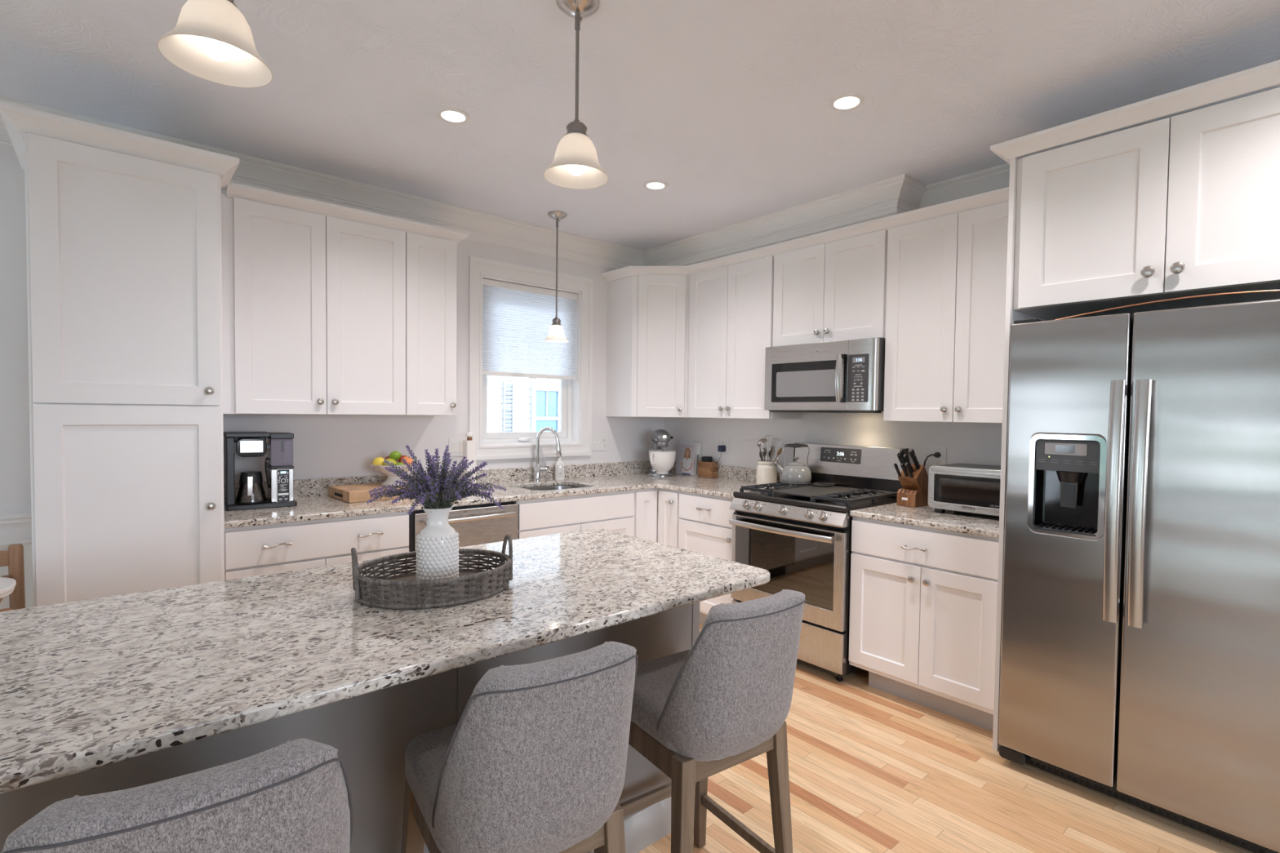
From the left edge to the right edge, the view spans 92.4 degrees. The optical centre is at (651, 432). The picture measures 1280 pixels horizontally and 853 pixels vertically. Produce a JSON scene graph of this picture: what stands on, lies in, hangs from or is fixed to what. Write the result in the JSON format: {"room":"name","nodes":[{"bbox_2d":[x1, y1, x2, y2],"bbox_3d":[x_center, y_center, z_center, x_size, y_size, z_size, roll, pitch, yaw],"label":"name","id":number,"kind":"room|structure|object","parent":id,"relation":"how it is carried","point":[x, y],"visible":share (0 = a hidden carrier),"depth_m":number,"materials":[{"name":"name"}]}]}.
{"room":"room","nodes":[
{"label":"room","id":0,"kind":"room"},
{"bbox_2d":[0,142,664,514],"bbox_3d":[-2.777,-0.059,2.749,7.900,2.675,0.200,-1,2,-41],"label":"wall","id":1,"kind":"structure","parent":0,"point":[325,446],"depth_m":3.50,"materials":[{"name":"paint"}]},
{"bbox_2d":[0,512,31,529],"bbox_3d":[-4.104,0.403,1.452,3.785,0.064,0.030,-1,2,-41],"label":"trim","id":2,"kind":"structure","parent":1,"relation":"attached to","point":[10,521],"depth_m":2.64,"materials":[{"name":"paint"}]},
{"bbox_2d":[0,527,32,609],"bbox_3d":[-4.117,0.808,1.474,3.785,0.748,0.005,-1,2,-41],"label":"trim","id":3,"kind":"structure","parent":1,"relation":"attached to","point":[24,532],"depth_m":2.67,"materials":[{"name":"paint"}]},
{"bbox_2d":[221,193,405,415],"bbox_3d":[-1.782,-0.605,3.222,0.868,1.021,0.364,-1,2,-41],"label":"upper cabinet","id":4,"kind":"object","parent":1,"relation":"attached to","point":[313,305],"visible":0.96,"depth_m":3.09,"materials":[{"name":"white wood"}]},
{"bbox_2d":[226,182,469,243],"bbox_3d":[-1.623,-1.135,3.337,1.172,0.056,0.368,-1,2,-41],"label":"trim","id":5,"kind":"structure","parent":1,"relation":"attached to","point":[233,189],"depth_m":3.14,"materials":[{"name":"white wood"}]},
{"bbox_2d":[404,231,457,415],"bbox_3d":[-1.344,-0.612,3.605,0.295,1.021,0.364,-1,2,-41],"label":"upper cabinet","id":6,"kind":"object","parent":1,"relation":"attached to","point":[431,263],"visible":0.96,"depth_m":3.49,"materials":[{"name":"white wood"}]},
{"bbox_2d":[448,438,466,456],"bbox_3d":[-1.248,0.096,3.956,0.116,0.118,0.008,-1,2,-41],"label":"switch plate","id":7,"kind":"object","parent":1,"relation":"attached to","point":[455,445],"visible":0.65,"depth_m":3.95,"materials":[{"name":"white plastic"}]},
{"bbox_2d":[0,95,1009,270],"bbox_3d":[-0.555,-1.225,0.192,7.500,0.132,6.500,-1,2,-41],"label":"trim","id":8,"kind":"structure","parent":1,"relation":"attached to","point":[904,192],"depth_m":3.59,"materials":[{"name":"paint"}]},
{"bbox_2d":[223,460,791,502],"bbox_3d":[-0.624,0.316,3.617,3.124,0.098,1.354,-1,2,-41],"label":"backsplash","id":9,"kind":"structure","parent":1,"relation":"attached to","point":[313,487],"depth_m":4.24,"materials":[{"name":"stone"}]},
{"bbox_2d":[468,256,593,460],"bbox_3d":[-0.868,-0.485,4.362,0.973,1.320,0.184,-1,2,-41],"label":"window","id":10,"kind":"structure","parent":1,"relation":"in","point":[575,397],"depth_m":4.33,"materials":[{"name":"paint"}]},
{"bbox_2d":[482,278,577,380],"bbox_3d":[-0.848,-0.701,4.327,0.758,0.642,0.044,-1,2,-41],"label":"blind","id":11,"kind":"object","parent":10,"relation":"attached to","point":[517,318],"visible":0.8,"depth_m":4.29,"materials":[{"name":"fabric"}]},
{"bbox_2d":[591,435,607,451],"bbox_3d":[-0.397,0.082,4.696,0.150,0.118,0.016,-1,2,-41],"label":"switch plate","id":12,"kind":"object","parent":1,"relation":"attached to","point":[598,442],"visible":1,"depth_m":4.70,"materials":[{"name":"white plastic"}]},
{"bbox_2d":[601,186,1008,281],"bbox_3d":[0.766,-1.142,3.803,2.863,0.056,0.319,2,2,42],"label":"trim","id":13,"kind":"structure","parent":1,"relation":"attached to","point":[1001,195],"depth_m":3.52,"materials":[{"name":"white wood"}]},
{"bbox_2d":[0,0,1279,250],"bbox_3d":[-0.560,-1.342,0.196,7.900,0.100,6.920,-1,2,-41],"label":"ceiling","id":14,"kind":"structure","parent":0,"point":[724,104],"depth_m":2.38,"materials":[{"name":"white paint"}]},
{"bbox_2d":[156,0,273,88],"bbox_3d":[-0.927,-1.061,1.309,0.204,0.536,0.204,-1,2,-41],"label":"pendant lamp","id":15,"kind":"object","parent":14,"relation":"hanging from","point":[211,40],"visible":1,"depth_m":1.31,"materials":[{"name":"white glass"}]},
{"bbox_2d":[435,106,470,123],"bbox_3d":[-0.856,-1.367,2.652,0.140,0.006,0.140,-1,2,-41],"label":"recessed light","id":16,"kind":"object","parent":14,"relation":"in","point":[453,115],"visible":1,"depth_m":2.65,"materials":[{"name":"white plastic"}]},
{"bbox_2d":[543,210,568,342],"bbox_3d":[-0.611,-0.999,3.966,0.160,0.816,0.160,-1,2,-41],"label":"pendant lamp","id":17,"kind":"object","parent":14,"relation":"hanging from","point":[556,334],"visible":1,"depth_m":3.95,"materials":[{"name":"white glass"}]},
{"bbox_2d":[543,0,608,189],"bbox_3d":[-0.232,-1.070,1.917,0.204,0.540,0.204,-1,2,-41],"label":"pendant lamp","id":18,"kind":"object","parent":14,"relation":"hanging from","point":[575,165],"visible":1,"depth_m":1.90,"materials":[{"name":"white glass"}]},
{"bbox_2d":[643,180,667,190],"bbox_3d":[0.024,-1.380,3.430,0.140,0.006,0.140,-1,2,-41],"label":"recessed light","id":19,"kind":"object","parent":14,"relation":"in","point":[651,184],"visible":1,"depth_m":3.42,"materials":[{"name":"white plastic"}]},
{"bbox_2d":[828,93,864,111],"bbox_3d":[0.795,-1.342,2.496,0.140,0.006,0.140,-1,2,-41],"label":"recessed light","id":20,"kind":"object","parent":14,"relation":"in","point":[846,101],"visible":1,"depth_m":2.49,"materials":[{"name":"white plastic"}]},
{"bbox_2d":[663,411,1002,474],"bbox_3d":[2.392,0.006,2.692,0.200,2.675,6.700,-1,2,-41],"label":"wall","id":21,"kind":"structure","parent":0,"point":[974,443],"depth_m":3.94,"materials":[{"name":"paint"}]},
{"bbox_2d":[606,275,689,417],"bbox_3d":[0.088,-0.638,4.696,0.609,1.041,0.609,-1,2,-41],"label":"upper cabinet","id":22,"kind":"object","parent":21,"relation":"attached to","point":[647,355],"visible":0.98,"depth_m":4.48,"materials":[{"name":"white wood"}]},
{"bbox_2d":[688,255,800,419],"bbox_3d":[0.628,-0.618,4.266,0.364,1.041,0.750,-1,2,-41],"label":"upper cabinet","id":23,"kind":"object","parent":21,"relation":"attached to","point":[731,317],"visible":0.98,"depth_m":4.14,"materials":[{"name":"white wood"}]},
{"bbox_2d":[772,229,888,346],"bbox_3d":[1.126,-0.820,3.693,0.364,0.590,0.754,-1,2,-41],"label":"upper cabinet","id":24,"kind":"object","parent":21,"relation":"attached to","point":[835,291],"visible":0.87,"depth_m":3.55,"materials":[{"name":"white wood"}]},
{"bbox_2d":[764,337,885,413],"bbox_3d":[1.087,-0.321,3.678,0.452,0.406,0.748,-1,2,-41],"label":"microwave","id":25,"kind":"object","parent":24,"relation":"attached to","point":[839,376],"visible":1,"depth_m":3.50,"materials":[{"name":"grey metal"}]},
{"bbox_2d":[929,446,946,466],"bbox_3d":[1.605,0.145,3.434,0.008,0.130,0.088,-1,2,-41],"label":"outlet plate","id":26,"kind":"object","parent":21,"relation":"attached to","point":[941,460],"visible":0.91,"depth_m":3.43,"materials":[{"name":"white plastic"}]},
{"bbox_2d":[883,200,1008,423],"bbox_3d":[1.611,-0.571,3.144,0.364,1.041,0.726,-1,2,-41],"label":"upper cabinet","id":27,"kind":"object","parent":21,"relation":"attached to","point":[944,342],"visible":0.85,"depth_m":3.06,"materials":[{"name":"white wood"}]},
{"bbox_2d":[990,59,1279,320],"bbox_3d":[2.010,-0.829,2.387,0.756,0.669,1.032,-1,2,-41],"label":"upper cabinet","id":28,"kind":"object","parent":21,"relation":"attached to","point":[1186,204],"visible":0.99,"depth_m":2.17,"materials":[{"name":"white wood"}]},
{"bbox_2d":[638,623,1255,852],"bbox_3d":[-0.594,1.432,0.280,7.900,0.100,6.920,-1,2,-41],"label":"floor","id":29,"kind":"structure","parent":0,"point":[871,770],"depth_m":2.25,"materials":[{"name":"brown wood"}]},
{"bbox_2d":[0,543,25,612],"bbox_3d":[-2.457,0.871,2.041,0.507,0.868,0.505,-1,2,-41],"label":"chair","id":30,"kind":"object","parent":29,"relation":"on","point":[12,584],"visible":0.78,"depth_m":2.33,"materials":[{"name":"brown wood"}]},
{"bbox_2d":[0,577,16,598],"bbox_3d":[-2.396,0.538,1.963,0.504,0.030,0.328,-1,2,-41],"label":"tray","id":31,"kind":"object","parent":30,"relation":"on","point":[7,585],"depth_m":2.09,"materials":[{"name":"white ceramic"}]},
{"bbox_2d":[0,101,239,607],"bbox_3d":[-2.221,0.072,2.628,0.689,2.435,0.721,-1,2,-41],"label":"pantry cabinet","id":32,"kind":"object","parent":29,"relation":"on","point":[124,247],"visible":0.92,"depth_m":2.36,"materials":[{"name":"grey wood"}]},
{"bbox_2d":[0,737,353,852],"bbox_3d":[-0.688,0.885,0.930,0.413,0.951,0.495,-1,2,-35],"label":"bar stool","id":33,"kind":"object","parent":29,"relation":"on","point":[291,797],"visible":1,"depth_m":0.74,"materials":[{"name":"grey fabric"}]},
{"bbox_2d":[224,511,408,580],"bbox_3d":[-1.733,0.839,3.119,0.789,0.884,0.673,-1,2,-41],"label":"base cabinet","id":34,"kind":"object","parent":29,"relation":"on","point":[270,548],"visible":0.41,"depth_m":2.84,"materials":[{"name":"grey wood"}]},
{"bbox_2d":[223,460,791,528],"bbox_3d":[-0.624,0.331,3.617,3.124,0.128,1.354,-1,2,-41],"label":"countertop","id":35,"kind":"structure","parent":34,"relation":"on","point":[314,502],"depth_m":3.83,"materials":[{"name":"stone"}]},
{"bbox_2d":[223,431,297,511],"bbox_3d":[-1.944,0.182,3.052,0.292,0.367,0.215,-1,2,-37],"label":"coffee maker","id":36,"kind":"object","parent":35,"relation":"on","point":[278,464],"visible":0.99,"depth_m":3.01,"materials":[{"name":"black plastic"}]},
{"bbox_2d":[235,471,266,504],"bbox_3d":[-1.960,0.269,3.004,0.131,0.150,0.135,1,2,13],"label":"carafe","id":37,"kind":"object","parent":36,"relation":"on","point":[249,477],"visible":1,"depth_m":2.97,"materials":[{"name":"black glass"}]},
{"bbox_2d":[234,437,270,457],"bbox_3d":[-1.960,0.072,3.004,0.149,0.090,0.135,-1,2,-41],"label":"basket","id":38,"kind":"object","parent":36,"relation":"on","point":[243,446],"depth_m":2.96,"materials":[{"name":"black metal"}]},
{"bbox_2d":[328,480,421,502],"bbox_3d":[-1.498,0.329,3.467,0.501,0.058,0.336,-1,2,-44],"label":"cutting board","id":39,"kind":"object","parent":35,"relation":"on","point":[355,493],"visible":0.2,"depth_m":3.29,"materials":[{"name":"brown wood"}]},
{"bbox_2d":[369,462,414,485],"bbox_3d":[-1.470,0.238,3.500,0.250,0.121,0.250,-1,2,-41],"label":"fruit bowl","id":40,"kind":"object","parent":39,"relation":"on","point":[392,477],"visible":0.58,"depth_m":3.44,"materials":[{"name":"white ceramic"}]},
{"bbox_2d":[462,431,475,488],"bbox_3d":[-1.147,0.172,3.874,0.062,0.357,0.062,-1,2,-41],"label":"canister","id":41,"kind":"object","parent":35,"relation":"on","point":[468,445],"visible":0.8,"depth_m":3.85,"materials":[{"name":"white ceramic"}]},
{"bbox_2d":[533,426,561,482],"bbox_3d":[-0.718,0.153,4.260,0.196,0.382,0.053,1,2,-1],"label":"faucet","id":42,"kind":"object","parent":35,"relation":"on","point":[537,469],"visible":1,"depth_m":4.25,"materials":[{"name":"silver metal"}]},
{"bbox_2d":[524,484,579,490],"bbox_3d":[-0.652,0.459,4.064,0.530,0.155,0.465,-1,2,-41],"label":"sink","id":43,"kind":"object","parent":35,"relation":"in","point":[560,486],"visible":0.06,"depth_m":4.29,"materials":[{"name":"silver metal"}]},
{"bbox_2d":[555,453,564,479],"bbox_3d":[-0.656,0.243,4.391,0.066,0.194,0.047,0,2,-16],"label":"soap dispenser","id":44,"kind":"object","parent":35,"relation":"on","point":[559,465],"visible":0.89,"depth_m":4.37,"materials":[{"name":"white"}]},
{"bbox_2d":[648,429,676,476],"bbox_3d":[0.070,0.155,4.792,0.220,0.363,0.361,0,2,-11],"label":"stand mixer","id":45,"kind":"object","parent":35,"relation":"on","point":[661,460],"visible":1,"depth_m":4.67,"materials":[{"name":"white ceramic"}]},
{"bbox_2d":[648,449,676,474],"bbox_3d":[0.072,0.228,4.712,0.249,0.179,0.216,-1,2,-41],"label":"bowl","id":46,"kind":"object","parent":45,"relation":"on","point":[662,461],"depth_m":4.65,"materials":[{"name":"white ceramic"}]},
{"bbox_2d":[675,444,696,475],"bbox_3d":[0.275,0.216,4.886,0.038,0.243,0.195,-1,2,-41],"label":"book","id":47,"kind":"object","parent":35,"relation":"on","point":[686,453],"visible":1,"depth_m":4.87,"materials":[{"name":"white paper"}]},
{"bbox_2d":[680,445,693,475],"bbox_3d":[0.277,0.222,4.868,0.002,0.226,0.134,4,-1,-41],"label":"print","id":48,"kind":"object","parent":47,"relation":"attached to","point":[686,463],"depth_m":4.86},
{"bbox_2d":[679,440,702,475],"bbox_3d":[0.301,0.206,4.894,0.040,0.263,0.236,-1,2,-41],"label":"book","id":49,"kind":"object","parent":35,"relation":"on","point":[698,454],"visible":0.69,"depth_m":4.82,"materials":[{"name":"white paper"}]},
{"bbox_2d":[697,460,718,478],"bbox_3d":[0.431,0.283,4.694,0.080,0.122,0.152,-1,2,-35],"label":"wooden box","id":50,"kind":"object","parent":35,"relation":"on","point":[705,469],"visible":0.97,"depth_m":4.65,"materials":[{"name":"brown wood"}]},
{"bbox_2d":[755,460,777,484],"bbox_3d":[0.790,0.280,4.202,0.142,0.168,0.140,-1,2,-41],"label":"utensil crock","id":51,"kind":"object","parent":35,"relation":"on","point":[766,472],"visible":0.91,"depth_m":4.14,"materials":[{"name":"beige ceramic"}]},
{"bbox_2d":[756,438,768,461],"bbox_3d":[0.756,0.192,4.180,0.072,0.306,0.090,1,2,20],"label":"ladle","id":52,"kind":"object","parent":51,"relation":"in","point":[761,442],"visible":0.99,"depth_m":4.16,"materials":[{"name":"silver metal"}]},
{"bbox_2d":[756,438,768,446],"bbox_3d":[0.755,0.066,4.171,0.080,0.052,0.075,-16,5,-40],"label":"bowl","id":53,"kind":"object","parent":52,"relation":"on","point":[761,442],"depth_m":4.15,"materials":[{"name":"silver metal"}]},
{"bbox_2d":[0,601,699,852],"bbox_3d":[-1.005,0.897,1.492,2.618,0.884,0.604,-1,2,-41],"label":"kitchen island","id":54,"kind":"object","parent":29,"relation":"on","point":[371,732],"visible":0.1,"depth_m":1.43,"materials":[{"name":"paint"}]},
{"bbox_2d":[0,528,770,794],"bbox_3d":[-0.929,0.445,1.354,2.693,0.029,0.927,-1,2,-41],"label":"island countertop","id":55,"kind":"structure","parent":54,"relation":"on","point":[86,685],"depth_m":1.29,"materials":[{"name":"stone"}]},
{"bbox_2d":[351,534,512,609],"bbox_3d":[-0.583,0.359,1.659,0.397,0.132,0.366,1,2,-2],"label":"wicker tray","id":56,"kind":"object","parent":55,"relation":"on","point":[402,591],"visible":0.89,"depth_m":1.56,"materials":[{"name":"wicker"}]},
{"bbox_2d":[415,506,459,586],"bbox_3d":[-0.588,0.309,1.689,0.114,0.209,0.114,-1,2,-41],"label":"vase","id":57,"kind":"object","parent":56,"relation":"in","point":[437,553],"visible":0.95,"depth_m":1.65,"materials":[{"name":"white ceramic"}]},
{"bbox_2d":[366,488,427,507],"bbox_3d":[-0.669,0.204,1.641,0.170,0.120,0.030,0,2,-24],"label":"stem","id":58,"kind":"object","parent":57,"relation":"in","point":[395,491],"visible":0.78,"depth_m":1.63,"materials":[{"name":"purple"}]},
{"bbox_2d":[368,482,429,509],"bbox_3d":[-0.651,0.194,1.614,0.030,0.143,0.176,2,2,44],"label":"stem","id":59,"kind":"object","parent":57,"relation":"in","point":[393,485],"visible":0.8,"depth_m":1.60,"materials":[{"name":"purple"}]},
{"bbox_2d":[383,459,424,503],"bbox_3d":[-0.661,0.169,1.672,0.134,0.189,0.029,1,2,-4],"label":"stem","id":60,"kind":"object","parent":57,"relation":"in","point":[386,461],"visible":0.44,"depth_m":1.67,"materials":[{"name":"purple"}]},
{"bbox_2d":[385,466,431,508],"bbox_3d":[-0.638,0.176,1.629,0.135,0.178,0.032,-1,2,-41],"label":"stem","id":61,"kind":"object","parent":57,"relation":"in","point":[405,477],"visible":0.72,"depth_m":1.62,"materials":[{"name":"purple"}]},
{"bbox_2d":[391,488,434,512],"bbox_3d":[-0.619,0.205,1.605,0.028,0.122,0.157,1,2,24],"label":"stem","id":62,"kind":"object","parent":57,"relation":"in","point":[406,495],"visible":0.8,"depth_m":1.58,"materials":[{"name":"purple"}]},
{"bbox_2d":[395,480,434,509],"bbox_3d":[-0.616,0.192,1.614,0.031,0.147,0.137,2,2,25],"label":"stem","id":63,"kind":"object","parent":57,"relation":"in","point":[417,489],"visible":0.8,"depth_m":1.60,"materials":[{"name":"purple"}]},
{"bbox_2d":[401,458,430,501],"bbox_3d":[-0.632,0.167,1.662,0.085,0.195,0.032,0,2,-20],"label":"stem","id":64,"kind":"object","parent":57,"relation":"in","point":[414,473],"visible":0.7,"depth_m":1.65,"materials":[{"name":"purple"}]},
{"bbox_2d":[404,444,430,500],"bbox_3d":[-0.640,0.149,1.696,0.093,0.227,0.032,1,2,19],"label":"stem","id":65,"kind":"object","parent":57,"relation":"in","point":[411,455],"visible":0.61,"depth_m":1.70,"materials":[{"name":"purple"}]},
{"bbox_2d":[411,462,435,508],"bbox_3d":[-0.609,0.170,1.643,0.031,0.189,0.079,2,2,43],"label":"stem","id":66,"kind":"object","parent":57,"relation":"in","point":[424,482],"visible":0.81,"depth_m":1.63,"materials":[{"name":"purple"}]},
{"bbox_2d":[406,488,440,515],"bbox_3d":[-0.584,0.207,1.579,0.028,0.121,0.198,1,2,2],"label":"stem","id":67,"kind":"object","parent":57,"relation":"in","point":[421,495],"visible":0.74,"depth_m":1.53,"materials":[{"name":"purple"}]},
{"bbox_2d":[419,489,442,511],"bbox_3d":[-0.575,0.205,1.596,0.031,0.124,0.165,1,2,-3],"label":"stem","id":68,"kind":"object","parent":57,"relation":"in","point":[431,495],"visible":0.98,"depth_m":1.58,"materials":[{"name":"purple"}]},
{"bbox_2d":[426,475,439,509],"bbox_3d":[-0.572,0.186,1.612,0.031,0.161,0.131,0,2,-11],"label":"stem","id":69,"kind":"object","parent":57,"relation":"in","point":[429,479],"visible":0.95,"depth_m":1.61,"materials":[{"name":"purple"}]},
{"bbox_2d":[428,454,439,504],"bbox_3d":[-0.589,0.162,1.666,0.037,0.204,0.032,-1,2,-41],"label":"stem","id":70,"kind":"object","parent":57,"relation":"in","point":[433,469],"visible":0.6,"depth_m":1.66,"materials":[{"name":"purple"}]},
{"bbox_2d":[434,448,442,508],"bbox_3d":[-0.567,0.153,1.638,0.027,0.226,0.087,0,2,-18],"label":"stem","id":71,"kind":"object","parent":57,"relation":"in","point":[437,467],"visible":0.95,"depth_m":1.63,"materials":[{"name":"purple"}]},
{"bbox_2d":[438,450,448,508],"bbox_3d":[-0.569,0.157,1.676,0.029,0.215,0.039,-1,2,-41],"label":"stem","id":72,"kind":"object","parent":57,"relation":"in","point":[444,470],"visible":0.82,"depth_m":1.67,"materials":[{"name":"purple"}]},
{"bbox_2d":[439,466,457,507],"bbox_3d":[-0.534,0.175,1.618,0.031,0.183,0.152,-1,2,-35],"label":"stem","id":73,"kind":"object","parent":57,"relation":"in","point":[446,485],"visible":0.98,"depth_m":1.61,"materials":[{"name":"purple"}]},
{"bbox_2d":[440,487,462,508],"bbox_3d":[-0.531,0.204,1.615,0.031,0.126,0.164,0,2,-32],"label":"stem","id":74,"kind":"object","parent":57,"relation":"in","point":[451,492],"visible":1,"depth_m":1.61,"materials":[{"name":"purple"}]},
{"bbox_2d":[444,458,468,504],"bbox_3d":[-0.541,0.168,1.690,0.076,0.192,0.030,1,2,-1],"label":"stem","id":75,"kind":"object","parent":57,"relation":"in","point":[456,476],"visible":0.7,"depth_m":1.69,"materials":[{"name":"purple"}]},
{"bbox_2d":[444,462,487,507],"bbox_3d":[-0.507,0.171,1.665,0.146,0.188,0.031,1,2,19],"label":"stem","id":76,"kind":"object","parent":57,"relation":"in","point":[457,486],"visible":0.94,"depth_m":1.66,"materials":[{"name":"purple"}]},
{"bbox_2d":[444,472,487,508],"bbox_3d":[-0.515,0.187,1.692,0.126,0.155,0.032,1,2,0],"label":"stem","id":77,"kind":"object","parent":57,"relation":"in","point":[468,482],"visible":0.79,"depth_m":1.69,"materials":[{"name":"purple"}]},
{"bbox_2d":[446,488,492,507],"bbox_3d":[-0.502,0.206,1.669,0.155,0.119,0.030,1,2,15],"label":"stem","id":78,"kind":"object","parent":57,"relation":"in","point":[475,491],"visible":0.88,"depth_m":1.66,"materials":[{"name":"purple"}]},
{"bbox_2d":[445,488,503,509],"bbox_3d":[-0.484,0.207,1.662,0.193,0.118,0.029,1,2,16],"label":"stem","id":79,"kind":"object","parent":57,"relation":"in","point":[485,495],"visible":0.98,"depth_m":1.65,"materials":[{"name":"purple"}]},
{"bbox_2d":[449,480,506,507],"bbox_3d":[-0.495,0.198,1.719,0.177,0.132,0.030,0,2,-17],"label":"stem","id":80,"kind":"object","parent":57,"relation":"in","point":[473,486],"visible":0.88,"depth_m":1.72,"materials":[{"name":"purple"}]},
{"bbox_2d":[408,501,518,551],"bbox_3d":[-1.183,0.834,3.557,0.611,0.880,0.700,-1,2,-41],"label":"dishwasher","id":81,"kind":"object","parent":29,"relation":"on","point":[486,523],"visible":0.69,"depth_m":3.37,"materials":[{"name":"silver metal"}]},
{"bbox_2d":[413,501,514,512],"bbox_3d":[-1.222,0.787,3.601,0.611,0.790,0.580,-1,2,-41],"label":"control panel","id":82,"kind":"object","parent":81,"relation":"in","point":[511,502],"depth_m":3.42,"materials":[{"name":"silver metal"}]},
{"bbox_2d":[400,641,638,852],"bbox_3d":[-0.285,0.878,1.307,0.413,0.951,0.495,0,2,-34],"label":"bar stool","id":83,"kind":"object","parent":29,"relation":"on","point":[535,760],"visible":1,"depth_m":1.10,"materials":[{"name":"grey fabric"}]},
{"bbox_2d":[514,489,634,539],"bbox_3d":[-0.643,0.823,4.075,0.880,0.884,0.670,-1,2,-41],"label":"base cabinet","id":84,"kind":"object","parent":29,"relation":"on","point":[610,511],"visible":0.2,"depth_m":3.82,"materials":[{"name":"grey wood"}]},
{"bbox_2d":[633,488,679,547],"bbox_3d":[0.061,0.816,4.577,0.838,0.884,0.842,-1,2,-41],"label":"base cabinet","id":85,"kind":"object","parent":29,"relation":"on","point":[656,510],"visible":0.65,"depth_m":4.20,"materials":[{"name":"grey wood"}]},
{"bbox_2d":[593,589,805,852],"bbox_3d":[0.140,0.872,1.677,0.413,0.951,0.495,-1,2,-35],"label":"bar stool","id":86,"kind":"object","parent":29,"relation":"on","point":[718,704],"visible":0.95,"depth_m":1.49,"materials":[{"name":"grey fabric"}]},
{"bbox_2d":[678,491,735,624],"bbox_3d":[0.568,0.836,4.123,0.673,0.884,0.508,-1,2,-41],"label":"base cabinet","id":87,"kind":"object","parent":29,"relation":"on","point":[704,527],"visible":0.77,"depth_m":3.92,"materials":[{"name":"grey wood"}]},
{"bbox_2d":[728,442,908,681],"bbox_3d":[0.960,0.691,3.611,0.738,1.216,0.757,-1,2,-41],"label":"gas range","id":88,"kind":"object","parent":29,"relation":"on","point":[801,535],"visible":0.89,"depth_m":3.39,"materials":[{"name":"silver metal"}]},
{"bbox_2d":[773,443,811,484],"bbox_3d":[0.914,0.197,3.922,0.218,0.252,0.196,2,2,33],"label":"kettle","id":89,"kind":"object","parent":88,"relation":"on","point":[793,473],"visible":1,"depth_m":3.86,"materials":[{"name":"grey"}]},
{"bbox_2d":[733,491,897,512],"bbox_3d":[0.983,0.381,3.619,0.646,0.034,0.755,-1,2,-41],"label":"cooktop","id":90,"kind":"object","parent":88,"relation":"in","point":[771,499],"depth_m":3.39,"materials":[{"name":"black metal"}]},
{"bbox_2d":[848,516,998,731],"bbox_3d":[1.479,0.879,3.084,0.673,0.884,0.722,-1,2,-41],"label":"base cabinet","id":91,"kind":"object","parent":29,"relation":"on","point":[923,600],"visible":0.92,"depth_m":2.86,"materials":[{"name":"white wood"}]},
{"bbox_2d":[849,502,999,537],"bbox_3d":[1.495,0.373,3.078,0.648,0.128,0.724,-1,2,-41],"label":"countertop","id":92,"kind":"structure","parent":91,"relation":"on","point":[984,525],"depth_m":2.95,"materials":[{"name":"stone"}]},
{"bbox_2d":[897,464,928,507],"bbox_3d":[1.440,0.286,3.354,0.187,0.223,0.106,-1,2,-39],"label":"knife block","id":93,"kind":"object","parent":92,"relation":"on","point":[914,492],"visible":0.88,"depth_m":3.30,"materials":[{"name":"brown wood"}]},
{"bbox_2d":[908,448,919,469],"bbox_3d":[1.407,0.143,3.278,0.106,0.114,0.019,-1,2,-39],"label":"knife","id":94,"kind":"object","parent":93,"relation":"in","point":[911,451],"visible":1,"depth_m":3.27,"materials":[{"name":"black plastic"}]},
{"bbox_2d":[923,452,1000,515],"bbox_3d":[1.601,0.262,3.146,0.380,0.288,0.572,-1,2,-41],"label":"toaster oven","id":95,"kind":"object","parent":92,"relation":"on","point":[961,487],"visible":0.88,"depth_m":3.00,"materials":[{"name":"grey metal"}]},
{"bbox_2d":[992,157,1044,751],"bbox_3d":[1.722,0.105,2.770,0.704,2.456,0.019,-1,2,-41],"label":"panel","id":96,"kind":"object","parent":29,"relation":"on","point":[1011,315],"visible":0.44,"depth_m":2.54,"materials":[{"name":"white wood"}]},
{"bbox_2d":[998,298,1279,852],"bbox_3d":[1.970,0.459,2.340,0.868,1.782,0.904,-1,2,-41],"label":"refrigerator","id":97,"kind":"object","parent":29,"relation":"on","point":[1140,664],"visible":1,"depth_m":2.08,"materials":[{"name":"silver metal"}]},
{"bbox_2d":[1054,289,1279,319],"bbox_3d":[1.840,-0.437,2.047,0.006,0.042,0.856,-1,2,-41],"label":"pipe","id":98,"kind":"object","parent":97,"relation":"on","point":[1263,291],"visible":0.94,"depth_m":2.10,"materials":[{"name":"orange metal"}]},
{"label":"outside","id":99,"kind":"structure","parent":0,"visible":0},
{"bbox_3d":[0.086,1.790,5.202,80.000,0.100,80.000,-1,2,-41],"label":"ground","id":100,"kind":"structure","parent":99,"visible":0},
{"bbox_2d":[486,375,559,432],"bbox_3d":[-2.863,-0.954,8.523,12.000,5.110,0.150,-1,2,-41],"label":"house","id":101,"kind":"structure","parent":100,"relation":"on","point":[514,404],"depth_m":9.30,"materials":[{"name":"grey"}]},
{"bbox_2d":[502,382,514,432],"bbox_3d":[-2.132,-0.179,9.136,0.170,1.140,0.040,-1,2,-41],"label":"shutter","id":102,"kind":"object","parent":101,"relation":"hanging from","point":[508,388],"depth_m":9.13,"materials":[{"name":"grey"}]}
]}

